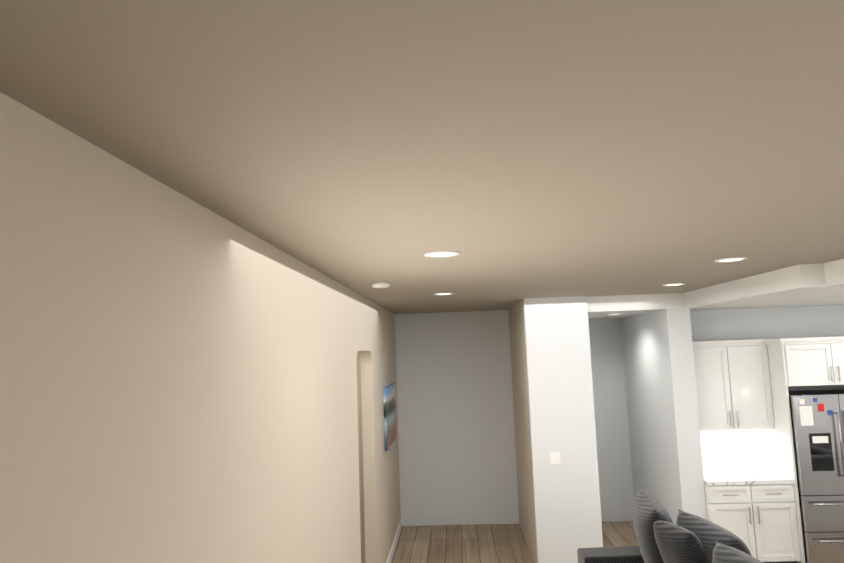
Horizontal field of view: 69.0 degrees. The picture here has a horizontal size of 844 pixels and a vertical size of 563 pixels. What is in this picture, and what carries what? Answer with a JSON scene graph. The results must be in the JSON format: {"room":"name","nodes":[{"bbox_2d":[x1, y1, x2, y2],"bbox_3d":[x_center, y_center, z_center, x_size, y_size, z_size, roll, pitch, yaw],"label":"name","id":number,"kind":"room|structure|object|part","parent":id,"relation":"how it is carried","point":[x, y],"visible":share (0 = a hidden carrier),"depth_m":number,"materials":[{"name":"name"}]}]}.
{"room":"living room","nodes":[
{"label":"living room","id":0,"kind":"room"},
{"bbox_2d":[0,92,400,562],"bbox_3d":[-1.658,1.425,3.769,2.100,2.920,10.120,-2,-6,3],"label":"wall","id":1,"kind":"structure","parent":0,"point":[184,379],"depth_m":1.81,"materials":[{"name":"beige paint"}]},
{"bbox_2d":[383,385,391,450],"bbox_3d":[-0.408,1.588,7.158,0.033,0.700,0.340,-2,-6,3],"label":"picture","id":2,"kind":"object","parent":1,"relation":"attached to","point":[390,436],"depth_m":7.07,"materials":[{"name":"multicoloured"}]},
{"bbox_3d":[-0.408,1.588,7.158,0.033,0.700,0.340,-2,-6,3],"label":"picture panel","id":3,"kind":"part","parent":2,"relation":"part of","materials":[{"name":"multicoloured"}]},
{"bbox_2d":[390,383,396,442],"bbox_3d":[-0.378,1.647,7.694,0.033,0.700,0.700,-2,-6,3],"label":"picture","id":4,"kind":"object","parent":1,"relation":"attached to","point":[392,386],"depth_m":7.73,"materials":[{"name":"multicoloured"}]},
{"bbox_3d":[-0.388,1.628,7.519,0.033,0.700,0.347,-2,-6,3],"label":"picture panel","id":5,"kind":"part","parent":4,"relation":"part of","materials":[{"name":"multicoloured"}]},
{"bbox_3d":[-0.368,1.666,7.872,0.033,0.700,0.341,-2,-6,3],"label":"picture panel","id":6,"kind":"part","parent":4,"relation":"part of","materials":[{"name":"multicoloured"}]},
{"bbox_2d":[387,518,401,562],"bbox_3d":[-0.351,3.184,7.226,0.014,0.100,2.490,-2,-6,3],"label":"baseboard","id":7,"kind":"structure","parent":1,"relation":"attached to","point":[392,550],"depth_m":7.45,"materials":[{"name":"white wood"}]},
{"bbox_2d":[0,0,843,313],"bbox_3d":[1.894,-0.197,3.992,10.500,0.100,10.600,-2,-6,3],"label":"ceiling","id":8,"kind":"structure","parent":0,"point":[512,152],"depth_m":1.45,"materials":[{"name":"beige paint"}]},
{"bbox_2d":[372,282,389,287],"bbox_3d":[-0.316,0.029,4.694,0.140,0.034,0.140,-2,-6,3],"label":"smoke detector","id":9,"kind":"object","parent":8,"relation":"attached to","point":[380,284],"visible":1,"depth_m":4.64,"materials":[{"name":"white plastic"}]},
{"bbox_2d":[424,251,460,257],"bbox_3d":[0.111,-0.148,3.380,0.204,0.006,0.204,-2,-6,3],"label":"recessed light","id":10,"kind":"object","parent":8,"relation":"in","point":[441,254],"visible":0.98,"depth_m":3.37,"materials":[{"name":"white plastic"}]},
{"bbox_2d":[433,293,453,294],"bbox_3d":[0.205,0.118,5.794,0.204,0.006,0.204,-2,-6,3],"label":"recessed light","id":11,"kind":"object","parent":8,"relation":"in","point":[443,293],"visible":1,"depth_m":5.77,"materials":[{"name":"white plastic"}]},
{"bbox_2d":[662,283,685,285],"bbox_3d":[2.330,0.030,5.676,0.204,0.006,0.204,-2,-6,3],"label":"recessed light","id":12,"kind":"object","parent":8,"relation":"in","point":[675,284],"visible":1,"depth_m":5.66,"materials":[{"name":"white plastic"}]},
{"bbox_2d":[714,257,747,262],"bbox_3d":[2.039,-0.142,4.049,0.204,0.006,0.204,-2,-6,3],"label":"recessed light","id":13,"kind":"object","parent":8,"relation":"in","point":[735,259],"visible":1,"depth_m":4.03,"materials":[{"name":"white plastic"}]},
{"bbox_2d":[395,310,633,525],"bbox_3d":[1.301,1.859,8.595,3.520,2.920,0.120,-2,-6,3],"label":"wall","id":14,"kind":"structure","parent":0,"point":[495,407],"depth_m":8.55,"materials":[{"name":"white paint"}]},
{"bbox_2d":[391,521,638,562],"bbox_3d":[2.000,2.803,3.657,10.500,0.100,10.600,-2,-6,3],"label":"floor","id":15,"kind":"structure","parent":0,"point":[490,543],"depth_m":7.59,"materials":[{"name":"brown wood"}]},
{"bbox_2d":[577,488,762,562],"bbox_3d":[1.893,2.141,3.218,1.080,1.125,4.333,-2,-6,-1],"label":"sofa","id":16,"kind":"object","parent":15,"relation":"on","point":[661,536],"visible":1,"depth_m":4.53,"materials":[{"name":"black fabric"}]},
{"bbox_2d":[632,488,685,562],"bbox_3d":[1.910,2.098,4.978,0.300,0.660,0.840,-13,-8,10],"label":"cushion","id":17,"kind":"object","parent":16,"relation":"on","point":[648,512],"depth_m":4.77,"materials":[{"name":"grey fabric"}]},
{"bbox_3d":[1.899,2.317,3.157,1.080,0.760,4.250,-2,-6,-1],"label":"frame","id":18,"kind":"part","parent":16,"relation":"part of","materials":[{"name":"black"}]},
{"bbox_2d":[653,518,715,562],"bbox_3d":[1.893,1.979,4.448,0.220,0.440,0.440,-21,-1,-16],"label":"cushion","id":19,"kind":"object","parent":16,"relation":"on","point":[672,543],"depth_m":4.35,"materials":[{"name":"grey fabric"}]},
{"bbox_2d":[676,508,762,562],"bbox_3d":[2.145,2.051,4.452,0.320,0.600,0.820,-14,-5,-6],"label":"cushion","id":20,"kind":"object","parent":16,"relation":"on","point":[712,539],"depth_m":4.29,"materials":[{"name":"grey fabric"}]},
{"bbox_2d":[712,540,762,562],"bbox_3d":[2.091,2.001,3.808,0.320,0.570,0.720,-17,-6,-3],"label":"cushion","id":21,"kind":"object","parent":16,"relation":"on","point":[724,551],"depth_m":4.02,"materials":[{"name":"grey fabric"}]},
{"bbox_2d":[692,336,843,562],"bbox_3d":[4.245,1.806,6.641,2.498,2.385,0.781,-2,-6,3],"label":"kitchen cabinets","id":22,"kind":"object","parent":15,"relation":"on","point":[772,447],"visible":0.96,"depth_m":6.45,"materials":[{"name":"white wood"}]},
{"bbox_2d":[759,389,843,562],"bbox_3d":[4.372,2.081,6.599,0.915,1.800,0.771,-2,-6,3],"label":"fridge","id":23,"kind":"object","parent":22,"relation":"in","point":[805,446],"depth_m":6.33,"materials":[{"name":"silver metal"}]},
{"bbox_2d":[507,298,550,562],"bbox_3d":[1.282,1.741,7.531,0.120,2.920,1.980,-2,-6,3],"label":"wall","id":24,"kind":"structure","parent":0,"point":[523,318],"depth_m":6.71,"materials":[{"name":"white paint"}]},
{"bbox_2d":[539,297,586,562],"bbox_3d":[1.500,1.629,6.594,0.420,2.920,0.120,-2,-6,3],"label":"wall","id":25,"kind":"structure","parent":0,"point":[568,507],"depth_m":6.54,"materials":[{"name":"white paint"}]},
{"bbox_2d":[549,452,560,463],"bbox_3d":[1.410,1.873,6.505,0.110,0.120,0.008,-2,-6,3],"label":"switch plates","id":26,"kind":"object","parent":25,"relation":"attached to","point":[554,457],"visible":1,"depth_m":6.50,"materials":[{"name":"white plastic"}]},
{"bbox_2d":[571,296,602,547],"bbox_3d":[1.835,1.718,7.503,0.150,2.920,1.980,-2,-6,3],"label":"wall","id":27,"kind":"structure","parent":0,"point":[584,346],"depth_m":6.56,"materials":[{"name":"white paint"}]},
{"bbox_2d":[621,308,706,524],"bbox_3d":[2.909,1.766,7.509,0.247,2.750,1.880,-2,-6,3],"label":"wall","id":28,"kind":"structure","parent":0,"point":[683,475],"depth_m":6.88,"materials":[{"name":"white paint"}]},
{"bbox_2d":[587,259,843,318],"bbox_3d":[4.377,-0.197,3.553,5.500,0.169,10.000,-2,-6,3],"label":"ceiling","id":29,"kind":"structure","parent":0,"point":[818,284],"depth_m":5.75,"materials":[{"name":"white paint"}]},
{"bbox_2d":[648,305,843,508],"bbox_3d":[4.982,1.645,7.075,4.440,2.750,0.120,-2,-6,3],"label":"wall","id":30,"kind":"structure","parent":0,"point":[769,323],"depth_m":7.17,"materials":[{"name":"white paint"}]}
]}

